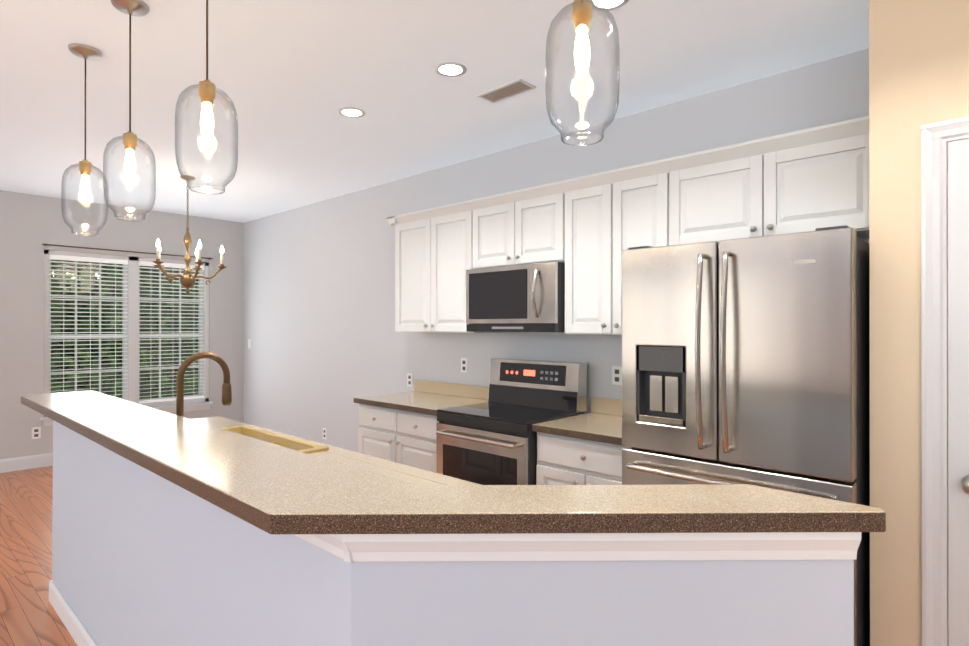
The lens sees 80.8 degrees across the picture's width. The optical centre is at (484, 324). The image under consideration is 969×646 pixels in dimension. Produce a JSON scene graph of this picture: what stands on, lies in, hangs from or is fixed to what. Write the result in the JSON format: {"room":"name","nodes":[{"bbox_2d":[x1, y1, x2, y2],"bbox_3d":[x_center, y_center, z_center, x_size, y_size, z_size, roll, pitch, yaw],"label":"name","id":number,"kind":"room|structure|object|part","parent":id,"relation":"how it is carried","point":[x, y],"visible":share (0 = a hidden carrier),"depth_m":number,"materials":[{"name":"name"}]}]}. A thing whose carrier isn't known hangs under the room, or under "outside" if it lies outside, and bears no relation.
{"room":"kitchen","nodes":[
{"label":"kitchen","id":0,"kind":"room"},
{"bbox_2d":[0,466,76,645],"bbox_3d":[-1.774,1.454,0.520,11.420,0.060,8.320,0,0,43],"label":"floor","id":1,"kind":"structure","parent":0,"point":[29,616],"depth_m":3.44,"materials":[{"name":"brown wood"}]},
{"bbox_2d":[191,416,480,484],"bbox_3d":[-1.025,0.992,2.485,2.403,0.872,0.707,0,0,43],"label":"countertop","id":2,"kind":"structure","parent":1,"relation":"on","point":[397,471],"depth_m":2.48,"materials":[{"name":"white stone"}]},
{"bbox_2d":[176,352,231,416],"bbox_3d":[-1.204,0.342,2.451,0.089,0.450,0.243,0,0,43],"label":"faucet","id":3,"kind":"object","parent":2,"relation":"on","point":[226,387],"visible":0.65,"depth_m":2.44,"materials":[{"name":"brown metal"}]},
{"bbox_2d":[222,425,328,452],"bbox_3d":[-1.191,0.657,2.701,0.856,0.202,0.498,0,0,43],"label":"basin","id":4,"kind":"object","parent":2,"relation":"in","point":[278,439],"depth_m":2.84,"materials":[{"name":"brown"}]},
{"bbox_2d":[358,404,438,472],"bbox_3d":[-0.436,1.022,4.373,0.975,0.820,0.618,0,0,43],"label":"base cabinet","id":5,"kind":"object","parent":1,"relation":"on","point":[408,438],"depth_m":4.12,"materials":[{"name":"white wood"}]},
{"bbox_2d":[21,391,885,645],"bbox_3d":[-0.799,0.892,2.003,3.541,1.070,0.827,0,0,43],"label":"breakfast bar","id":6,"kind":"object","parent":1,"relation":"on","point":[169,529],"visible":1,"depth_m":1.12,"materials":[{"name":"grey paint"}]},
{"bbox_2d":[436,358,586,484],"bbox_3d":[0.152,0.838,3.709,0.766,1.185,0.692,0,0,43],"label":"range","id":7,"kind":"object","parent":1,"relation":"on","point":[492,440],"visible":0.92,"depth_m":3.64,"materials":[{"name":"grey metal"}]},
{"bbox_2d":[536,432,626,484],"bbox_3d":[0.747,1.020,3.269,0.681,0.820,0.618,0,0,43],"label":"base cabinet","id":8,"kind":"object","parent":1,"relation":"on","point":[561,460],"depth_m":3.08,"materials":[{"name":"white wood"}]},
{"bbox_2d":[354,379,621,444],"bbox_3d":[0.093,0.541,3.867,2.479,0.140,0.638,0,0,43],"label":"countertop","id":9,"kind":"structure","parent":8,"relation":"on","point":[601,421],"depth_m":3.94,"materials":[{"name":"beige stone"}]},
{"bbox_2d":[622,225,869,645],"bbox_3d":[1.214,0.537,2.573,0.902,1.782,0.926,0,0,43],"label":"fridge","id":10,"kind":"object","parent":1,"relation":"on","point":[745,360],"visible":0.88,"depth_m":2.21,"materials":[{"name":"grey metal"}]},
{"bbox_3d":[0.789,0.263,2.505,0.223,0.338,0.066,0,0,43],"label":"panel","id":11,"kind":"part","parent":10,"relation":"part of","materials":[{"name":"grey plastic"}]},
{"bbox_2d":[0,190,243,458],"bbox_3d":[-5.929,0.062,4.315,0.170,2.740,8.200,0,0,43],"label":"wall","id":12,"kind":"structure","parent":0,"point":[30,224],"depth_m":5.90,"materials":[{"name":"grey paint"}]},
{"bbox_2d":[0,453,52,472],"bbox_3d":[-5.851,1.366,4.261,0.014,0.130,8.170,0,0,43],"label":"baseboard","id":13,"kind":"structure","parent":12,"relation":"attached to","point":[25,462],"depth_m":5.64,"materials":[{"name":"white wood"}]},
{"bbox_2d":[32,427,40,438],"bbox_3d":[-4.500,1.084,5.715,0.006,0.116,0.072,0,0,43],"label":"electrical outlet","id":14,"kind":"object","parent":12,"relation":"attached to","point":[36,432],"visible":1,"depth_m":5.71,"materials":[{"name":"white plastic"}]},
{"bbox_2d":[40,250,212,425],"bbox_3d":[-3.959,0.131,6.402,0.205,1.790,1.680,0,0,43],"label":"window","id":15,"kind":"structure","parent":12,"relation":"in","point":[131,392],"depth_m":6.38,"materials":[{"name":"white"}]},
{"bbox_2d":[49,254,203,402],"bbox_3d":[-3.946,0.083,6.390,0.051,1.605,1.520,0,0,43],"label":"window blinds","id":16,"kind":"object","parent":15,"relation":"attached to","point":[97,260],"visible":0.77,"depth_m":6.24,"materials":[{"name":"white plastic"}]},
{"bbox_2d":[42,243,212,258],"bbox_3d":[-3.890,-0.809,6.340,0.052,0.020,1.660,0,0,43],"label":"curtain rod","id":17,"kind":"object","parent":12,"relation":"attached to","point":[45,244],"visible":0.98,"depth_m":6.18,"materials":[{"name":"brown metal"}]},
{"bbox_2d":[0,0,868,222],"bbox_3d":[-1.774,-1.346,0.526,11.420,0.060,8.320,0,0,43],"label":"ceiling","id":18,"kind":"structure","parent":0,"point":[290,78],"depth_m":3.03,"materials":[{"name":"white paint"}]},
{"bbox_2d":[61,43,107,235],"bbox_3d":[-1.906,-0.871,2.718,0.184,0.880,0.184,0,0,43],"label":"pendant light","id":19,"kind":"object","parent":18,"relation":"hanging from","point":[85,52],"visible":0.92,"depth_m":2.71,"materials":[{"name":"clear glass"}]},
{"bbox_3d":[-1.906,-0.599,2.717,0.184,0.335,0.184,0,0,43],"label":"lamp shade","id":20,"kind":"part","parent":19,"relation":"part of","materials":[{"name":"clear glass"}]},
{"bbox_3d":[-1.906,-0.652,2.718,0.040,0.125,0.040,0,0,43],"label":"bulb","id":21,"kind":"part","parent":19,"relation":"part of","materials":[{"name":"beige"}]},
{"bbox_2d":[103,0,155,220],"bbox_3d":[-1.449,-0.872,2.328,0.184,0.880,0.184,0,0,43],"label":"pendant light","id":22,"kind":"object","parent":18,"relation":"hanging from","point":[137,8],"visible":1,"depth_m":2.33,"materials":[{"name":"clear glass"}]},
{"bbox_3d":[-1.449,-0.600,2.327,0.184,0.335,0.184,0,0,43],"label":"lamp shade","id":23,"kind":"part","parent":22,"relation":"part of","materials":[{"name":"clear glass"}]},
{"bbox_3d":[-1.449,-0.653,2.327,0.040,0.125,0.040,0,0,43],"label":"bulb","id":24,"kind":"part","parent":22,"relation":"part of","materials":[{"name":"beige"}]},
{"bbox_2d":[152,175,226,295],"bbox_3d":[-2.603,-0.783,5.009,0.582,1.048,0.607,0,0,43],"label":"chandelier","id":25,"kind":"object","parent":18,"relation":"hanging from","point":[187,279],"visible":0.96,"depth_m":5.00,"materials":[{"name":"brown metal"}]},
{"bbox_2d":[175,0,237,193],"bbox_3d":[-0.896,-0.873,1.840,0.184,0.880,0.184,0,0,43],"label":"pendant light","id":26,"kind":"object","parent":18,"relation":"hanging from","point":[207,91],"visible":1,"depth_m":1.84,"materials":[{"name":"clear glass"}]},
{"bbox_3d":[-0.896,-0.601,1.839,0.184,0.335,0.184,0,0,43],"label":"lamp shade","id":27,"kind":"part","parent":26,"relation":"part of","materials":[{"name":"clear glass"}]},
{"bbox_3d":[-0.896,-0.654,1.839,0.040,0.125,0.040,0,0,43],"label":"bulb","id":28,"kind":"part","parent":26,"relation":"part of","materials":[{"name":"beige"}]},
{"bbox_2d":[338,107,364,117],"bbox_3d":[-0.817,-1.306,3.503,0.164,0.006,0.164,0,0,43],"label":"recessed light","id":29,"kind":"object","parent":18,"relation":"in","point":[353,112],"visible":1,"depth_m":3.50,"materials":[{"name":"white"}]},
{"bbox_2d":[435,62,466,76],"bbox_3d":[-0.173,-1.308,2.917,0.164,0.006,0.164,0,0,43],"label":"recessed light","id":30,"kind":"object","parent":18,"relation":"in","point":[451,69],"visible":1,"depth_m":2.91,"materials":[{"name":"white"}]},
{"bbox_2d":[477,79,535,102],"bbox_3d":[0.121,-1.306,3.189,0.320,0.008,0.140,0,0,43],"label":"ceiling vent","id":31,"kind":"object","parent":18,"relation":"in","point":[509,90],"visible":1,"depth_m":3.18,"materials":[{"name":"white metal"}]},
{"bbox_2d":[546,0,619,145],"bbox_3d":[0.246,-0.890,1.436,0.184,0.846,0.184,0,0,43],"label":"pendant light","id":32,"kind":"object","parent":18,"relation":"hanging from","point":[581,11],"visible":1,"depth_m":1.43,"materials":[{"name":"clear glass"}]},
{"bbox_3d":[0.246,-0.688,1.436,0.040,0.125,0.040,0,0,43],"label":"bulb","id":33,"kind":"part","parent":32,"relation":"part of","materials":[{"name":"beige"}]},
{"bbox_2d":[592,0,628,10],"bbox_3d":[0.499,-1.309,2.289,0.164,0.006,0.164,0,0,43],"label":"recessed light","id":34,"kind":"object","parent":18,"relation":"in","point":[609,5],"visible":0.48,"depth_m":2.32,"materials":[{"name":"white"}]},
{"bbox_2d":[243,48,868,451],"bbox_3d":[1.022,0.060,3.522,11.420,2.740,0.120,0,0,43],"label":"wall","id":35,"kind":"structure","parent":0,"point":[329,344],"depth_m":5.15,"materials":[{"name":"grey paint"}]},
{"bbox_2d":[323,428,326,439],"bbox_3d":[-1.669,1.135,5.942,0.072,0.116,0.006,0,0,43],"label":"electrical outlet","id":36,"kind":"object","parent":35,"relation":"attached to","point":[324,433],"visible":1,"depth_m":5.93,"materials":[{"name":"white plastic"}]},
{"bbox_2d":[407,373,412,386],"bbox_3d":[-0.656,0.483,4.999,0.072,0.116,0.006,0,0,43],"label":"electrical outlet","id":37,"kind":"object","parent":35,"relation":"attached to","point":[409,379],"visible":1,"depth_m":4.99,"materials":[{"name":"white plastic"}]},
{"bbox_2d":[391,200,501,332],"bbox_3d":[-0.298,-0.407,4.445,0.876,0.933,0.328,0,0,43],"label":"upper cabinet","id":38,"kind":"object","parent":35,"relation":"attached to","point":[433,245],"depth_m":4.30,"materials":[{"name":"white wood"}]},
{"bbox_2d":[461,358,467,372],"bbox_3d":[-0.162,0.322,4.539,0.072,0.116,0.006,0,0,43],"label":"electrical outlet","id":39,"kind":"object","parent":35,"relation":"attached to","point":[464,365],"visible":1,"depth_m":4.53,"materials":[{"name":"white plastic"}]},
{"bbox_2d":[471,181,562,268],"bbox_3d":[0.310,-0.633,3.878,0.786,0.484,0.328,0,0,43],"label":"upper cabinet","id":40,"kind":"object","parent":35,"relation":"attached to","point":[522,226],"depth_m":3.73,"materials":[{"name":"white wood"}]},
{"bbox_2d":[466,261,564,331],"bbox_3d":[0.265,-0.169,3.832,0.760,0.430,0.456,0,0,43],"label":"microwave","id":41,"kind":"object","parent":40,"relation":"attached to","point":[523,298],"visible":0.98,"depth_m":3.65,"materials":[{"name":"grey metal"}]},
{"bbox_2d":[612,366,621,384],"bbox_3d":[0.840,0.320,3.605,0.072,0.116,0.006,0,0,43],"label":"electrical outlet","id":42,"kind":"object","parent":35,"relation":"attached to","point":[616,375],"visible":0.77,"depth_m":3.60,"materials":[{"name":"white plastic"}]},
{"bbox_2d":[563,158,670,334],"bbox_3d":[0.844,-0.409,3.380,0.674,0.933,0.328,0,0,43],"label":"upper cabinet","id":43,"kind":"object","parent":35,"relation":"attached to","point":[587,230],"depth_m":3.29,"materials":[{"name":"white wood"}]},
{"bbox_2d":[671,116,868,244],"bbox_3d":[1.436,-0.641,2.828,0.946,0.472,0.328,0,0,43],"label":"upper cabinet","id":44,"kind":"object","parent":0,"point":[806,180],"depth_m":2.67,"materials":[{"name":"white wood"}]},
{"bbox_2d":[869,0,968,645],"bbox_3d":[2.774,0.056,1.315,3.047,2.740,0.720,0,0,43],"label":"wall","id":45,"kind":"structure","parent":0,"point":[918,64],"depth_m":2.03,"materials":[{"name":"beige paint"}]},
{"bbox_2d":[921,117,968,645],"bbox_3d":[1.827,0.368,1.688,0.844,2.117,0.023,0,0,43],"label":"door frame","id":46,"kind":"structure","parent":45,"relation":"attached to","point":[936,137],"depth_m":1.95,"materials":[{"name":"grey paint"}]},
{"bbox_2d":[948,139,968,645],"bbox_3d":[1.807,0.397,1.667,0.704,2.035,0.080,0,0,43],"label":"pantry door","id":47,"kind":"structure","parent":45,"relation":"in","point":[958,392],"depth_m":1.91,"materials":[{"name":"grey paint"}]},
{"bbox_3d":[1.596,0.527,1.858,0.064,0.064,0.072,0,0,43],"label":"knob","id":48,"kind":"part","parent":47,"relation":"part of","materials":[{"name":"silver metal"}]},
{"label":"outside","id":49,"kind":"structure","parent":0,"visible":0},
{"bbox_2d":[51,260,197,398],"bbox_3d":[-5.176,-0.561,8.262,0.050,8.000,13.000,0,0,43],"label":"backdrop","id":50,"kind":"structure","parent":49,"point":[68,345],"depth_m":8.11,"materials":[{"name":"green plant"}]}
]}

